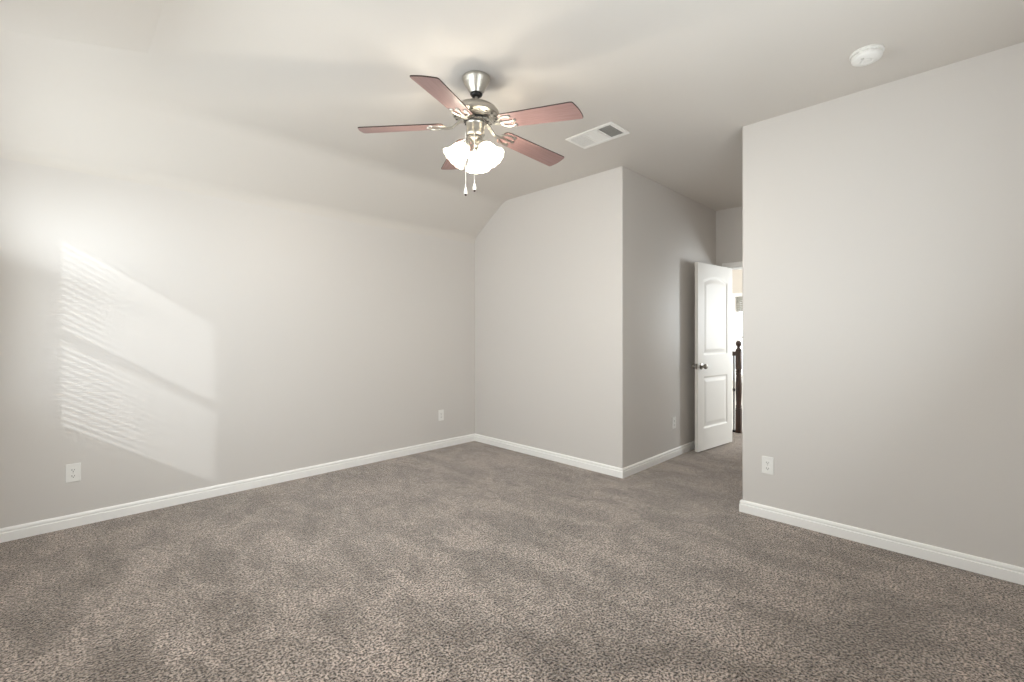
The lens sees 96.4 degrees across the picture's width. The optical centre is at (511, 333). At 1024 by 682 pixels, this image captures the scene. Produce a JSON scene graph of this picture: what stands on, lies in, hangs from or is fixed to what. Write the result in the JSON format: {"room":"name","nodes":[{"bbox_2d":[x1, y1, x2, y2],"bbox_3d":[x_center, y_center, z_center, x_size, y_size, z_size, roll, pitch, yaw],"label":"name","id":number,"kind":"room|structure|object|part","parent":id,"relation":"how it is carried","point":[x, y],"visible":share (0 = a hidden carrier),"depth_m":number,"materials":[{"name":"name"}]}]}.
{"room":"empty bedroom","nodes":[
{"label":"empty bedroom","id":0,"kind":"room"},
{"bbox_2d":[0,158,474,527],"bbox_3d":[-1.839,-0.105,4.128,4.066,2.740,0.120,0,0,-45],"label":"wall","id":1,"kind":"structure","parent":0,"point":[157,341],"depth_m":3.49,"materials":[{"name":"white paint"}]},
{"bbox_2d":[65,463,80,482],"bbox_3d":[-2.878,0.911,3.002,0.074,0.119,0.008,0,0,-45],"label":"power outlet","id":2,"kind":"object","parent":1,"relation":"attached to","point":[72,471],"visible":1,"depth_m":3.00,"materials":[{"name":"white plastic"}]},
{"bbox_2d":[0,433,474,542],"bbox_3d":[-1.792,1.223,4.081,3.826,0.084,0.014,0,0,-45],"label":"baseboard","id":3,"kind":"structure","parent":1,"relation":"attached to","point":[25,530],"depth_m":3.50,"materials":[{"name":"white paint"}]},
{"bbox_2d":[438,409,443,420],"bbox_3d":[-0.788,0.903,5.087,0.074,0.119,0.008,0,0,-45],"label":"power outlet","id":4,"kind":"object","parent":1,"relation":"attached to","point":[440,412],"visible":1,"depth_m":5.08,"materials":[{"name":"white plastic"}]},
{"bbox_2d":[0,432,1023,681],"bbox_3d":[1.380,1.325,4.068,8.540,0.120,4.752,0,0,-45],"label":"floor","id":5,"kind":"structure","parent":0,"point":[474,561],"depth_m":2.23,"materials":[{"name":"beige carpet"}]},
{"bbox_2d":[732,341,741,432],"bbox_3d":[2.468,0.675,6.305,0.078,1.179,1.317,0,0,-45],"label":"stair railing","id":6,"kind":"object","parent":5,"relation":"on","point":[737,354],"visible":0.44,"depth_m":5.85,"materials":[{"name":"brown wood"}]},
{"bbox_3d":[2.905,0.715,5.867,0.078,1.100,0.078,0,0,-45],"label":"newel post","id":7,"kind":"part","parent":6,"relation":"part of","materials":[{"name":"brown wood"}]},
{"bbox_2d":[0,0,1023,243],"bbox_3d":[1.380,-1.332,4.068,8.540,0.528,4.752,0,0,-45],"label":"ceiling","id":8,"kind":"structure","parent":0,"point":[258,102],"depth_m":2.63,"materials":[{"name":"white paint"}]},
{"bbox_2d":[358,70,582,195],"bbox_3d":[-0.180,-1.128,2.651,1.260,0.695,1.272,0,0,-45],"label":"ceiling fan","id":9,"kind":"object","parent":8,"relation":"hanging from","point":[477,114],"visible":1,"depth_m":2.58,"materials":[{"name":"brown wood"}]},
{"bbox_3d":[-0.634,-1.180,2.628,0.479,0.031,0.143,-4,2,-2],"label":"blade","id":10,"kind":"part","parent":9,"relation":"part of","materials":[{"name":"brown wood"}]},
{"bbox_3d":[-0.327,-1.159,2.237,0.143,0.031,0.479,2,7,16],"label":"blade","id":11,"kind":"part","parent":9,"relation":"part of","materials":[{"name":"brown wood"}]},
{"bbox_3d":[-0.327,-1.025,2.623,0.150,0.153,0.143,0,0,-45],"label":"lamp shade","id":12,"kind":"part","parent":9,"relation":"part of","materials":[{"name":"white glass"}]},
{"bbox_3d":[-0.356,-1.186,3.040,0.143,0.031,0.479,1,-3,-20],"label":"blade","id":13,"kind":"part","parent":9,"relation":"part of","materials":[{"name":"brown wood"}]},
{"bbox_3d":[-0.260,-0.991,2.589,0.010,0.321,0.004,0,0,-45],"label":"pull chain","id":14,"kind":"part","parent":9,"relation":"part of","materials":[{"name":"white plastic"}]},
{"bbox_3d":[-0.212,-1.002,2.588,0.004,0.298,0.008,0,0,9],"label":"pull chain","id":15,"kind":"part","parent":9,"relation":"part of","materials":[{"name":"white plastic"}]},
{"bbox_3d":[-0.207,-1.027,2.764,0.147,0.153,0.147,0,0,-45],"label":"lamp shade","id":16,"kind":"part","parent":9,"relation":"part of","materials":[{"name":"white glass"}]},
{"bbox_3d":[-0.139,-1.040,2.605,0.051,0.062,0.058,0,0,-45],"label":"bulb","id":17,"kind":"part","parent":9,"relation":"part of","materials":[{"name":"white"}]},
{"bbox_3d":[-0.119,-1.021,2.597,0.150,0.152,0.149,0,0,-45],"label":"lamp shade","id":18,"kind":"part","parent":9,"relation":"part of","materials":[{"name":"white glass"}]},
{"bbox_3d":[0.121,-1.167,2.905,0.479,0.031,0.143,7,-2,-38],"label":"blade","id":19,"kind":"part","parent":9,"relation":"part of","materials":[{"name":"brown wood"}]},
{"bbox_3d":[0.139,-1.148,2.409,0.479,0.031,0.143,10,6,33],"label":"blade","id":20,"kind":"part","parent":9,"relation":"part of","materials":[{"name":"brown wood"}]},
{"bbox_2d":[565,121,629,148],"bbox_3d":[0.632,-1.470,3.402,0.246,0.011,0.404,0,0,-45],"label":"ceiling vent","id":21,"kind":"object","parent":8,"relation":"in","point":[606,132],"visible":1,"depth_m":3.39,"materials":[{"name":"white metal"}]},
{"bbox_2d":[849,44,884,66],"bbox_3d":[1.859,-1.451,2.399,0.148,0.050,0.148,0,0,-45],"label":"smoke detector","id":22,"kind":"object","parent":8,"relation":"attached to","point":[869,54],"visible":1,"depth_m":2.37,"materials":[{"name":"white plastic"}]},
{"bbox_2d":[475,166,629,467],"bbox_3d":[0.306,-0.105,4.772,0.120,2.740,1.999,0,0,-45],"label":"wall","id":23,"kind":"structure","parent":0,"point":[552,264],"depth_m":4.52,"materials":[{"name":"white paint"}]},
{"bbox_2d":[475,434,622,478],"bbox_3d":[0.263,1.223,4.719,0.014,0.084,2.013,0,0,-45],"label":"baseboard","id":24,"kind":"structure","parent":23,"relation":"attached to","point":[614,471],"depth_m":4.55,"materials":[{"name":"white paint"}]},
{"bbox_2d":[630,170,715,464],"bbox_3d":[1.707,-0.105,4.843,1.964,2.740,0.120,0,0,-45],"label":"wall","id":25,"kind":"structure","parent":0,"point":[670,231],"depth_m":4.56,"materials":[{"name":"white paint"}]},
{"bbox_2d":[622,441,694,477],"bbox_3d":[1.707,1.223,4.747,2.099,0.084,0.014,0,0,-45],"label":"baseboard","id":26,"kind":"structure","parent":25,"relation":"attached to","point":[637,467],"depth_m":4.44,"materials":[{"name":"white paint"}]},
{"bbox_2d":[672,417,675,428],"bbox_3d":[1.672,0.915,4.717,0.074,0.119,0.008,0,0,-45],"label":"power outlet","id":27,"kind":"object","parent":25,"relation":"attached to","point":[673,418],"visible":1,"depth_m":4.70,"materials":[{"name":"white plastic"}]},
{"bbox_2d":[716,206,741,267],"bbox_3d":[2.708,-0.105,5.314,0.120,2.740,3.300,0,0,-45],"label":"wall","id":28,"kind":"structure","parent":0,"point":[728,221],"depth_m":5.38,"materials":[{"name":"white paint"}]},
{"bbox_2d":[692,262,731,451],"bbox_3d":[2.250,0.245,5.093,0.769,2.012,0.169,0,0,-39],"label":"door","id":29,"kind":"structure","parent":28,"relation":"attached to","point":[713,283],"depth_m":5.04,"materials":[{"name":"white paint"}]},
{"bbox_3d":[2.040,0.346,4.858,0.066,0.066,0.067,0,0,-39],"label":"knob","id":30,"kind":"part","parent":29,"relation":"part of","materials":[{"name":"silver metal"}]},
{"bbox_2d":[722,261,741,266],"bbox_3d":[2.826,0.215,5.100,0.016,2.100,0.940,0,0,-45],"label":"door frame","id":31,"kind":"structure","parent":28,"relation":"attached to","point":[733,264],"depth_m":5.34,"materials":[{"name":"white paint"}]},
{"bbox_2d":[732,269,741,429],"bbox_3d":[4.400,0.545,7.002,0.120,4.040,3.300,0,0,-45],"label":"wall","id":32,"kind":"structure","parent":0,"point":[736,274],"depth_m":7.61,"materials":[{"name":"beige paint"}]},
{"bbox_2d":[732,293,741,381],"bbox_3d":[4.060,0.061,7.316,0.153,1.477,1.029,0,0,-45],"label":"window","id":33,"kind":"structure","parent":32,"relation":"in","point":[734,295],"depth_m":7.62,"materials":[{"name":"white paint"}]},
{"bbox_2d":[737,297,741,311],"bbox_3d":[4.063,-0.492,7.319,0.030,0.238,0.889,0,0,-45],"label":"cellular shade","id":34,"kind":"object","parent":33,"relation":"attached to","point":[739,299],"visible":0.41,"depth_m":7.59,"materials":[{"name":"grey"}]},
{"bbox_2d":[742,42,1023,567],"bbox_3d":[2.254,-0.105,2.730,0.120,2.740,1.622,0,0,-45],"label":"wall","id":35,"kind":"structure","parent":0,"point":[883,225],"depth_m":2.67,"materials":[{"name":"white paint"}]},
{"bbox_2d":[762,456,773,474],"bbox_3d":[1.754,0.902,3.141,0.008,0.119,0.074,0,0,-45],"label":"power outlet","id":36,"kind":"object","parent":35,"relation":"attached to","point":[767,462],"visible":1,"depth_m":3.14,"materials":[{"name":"white plastic"}]},
{"bbox_2d":[739,500,1023,584],"bbox_3d":[2.159,1.223,2.730,0.014,0.084,1.517,0,0,-45],"label":"baseboard","id":37,"kind":"structure","parent":35,"relation":"attached to","point":[999,570],"depth_m":2.66,"materials":[{"name":"white paint"}]}
]}

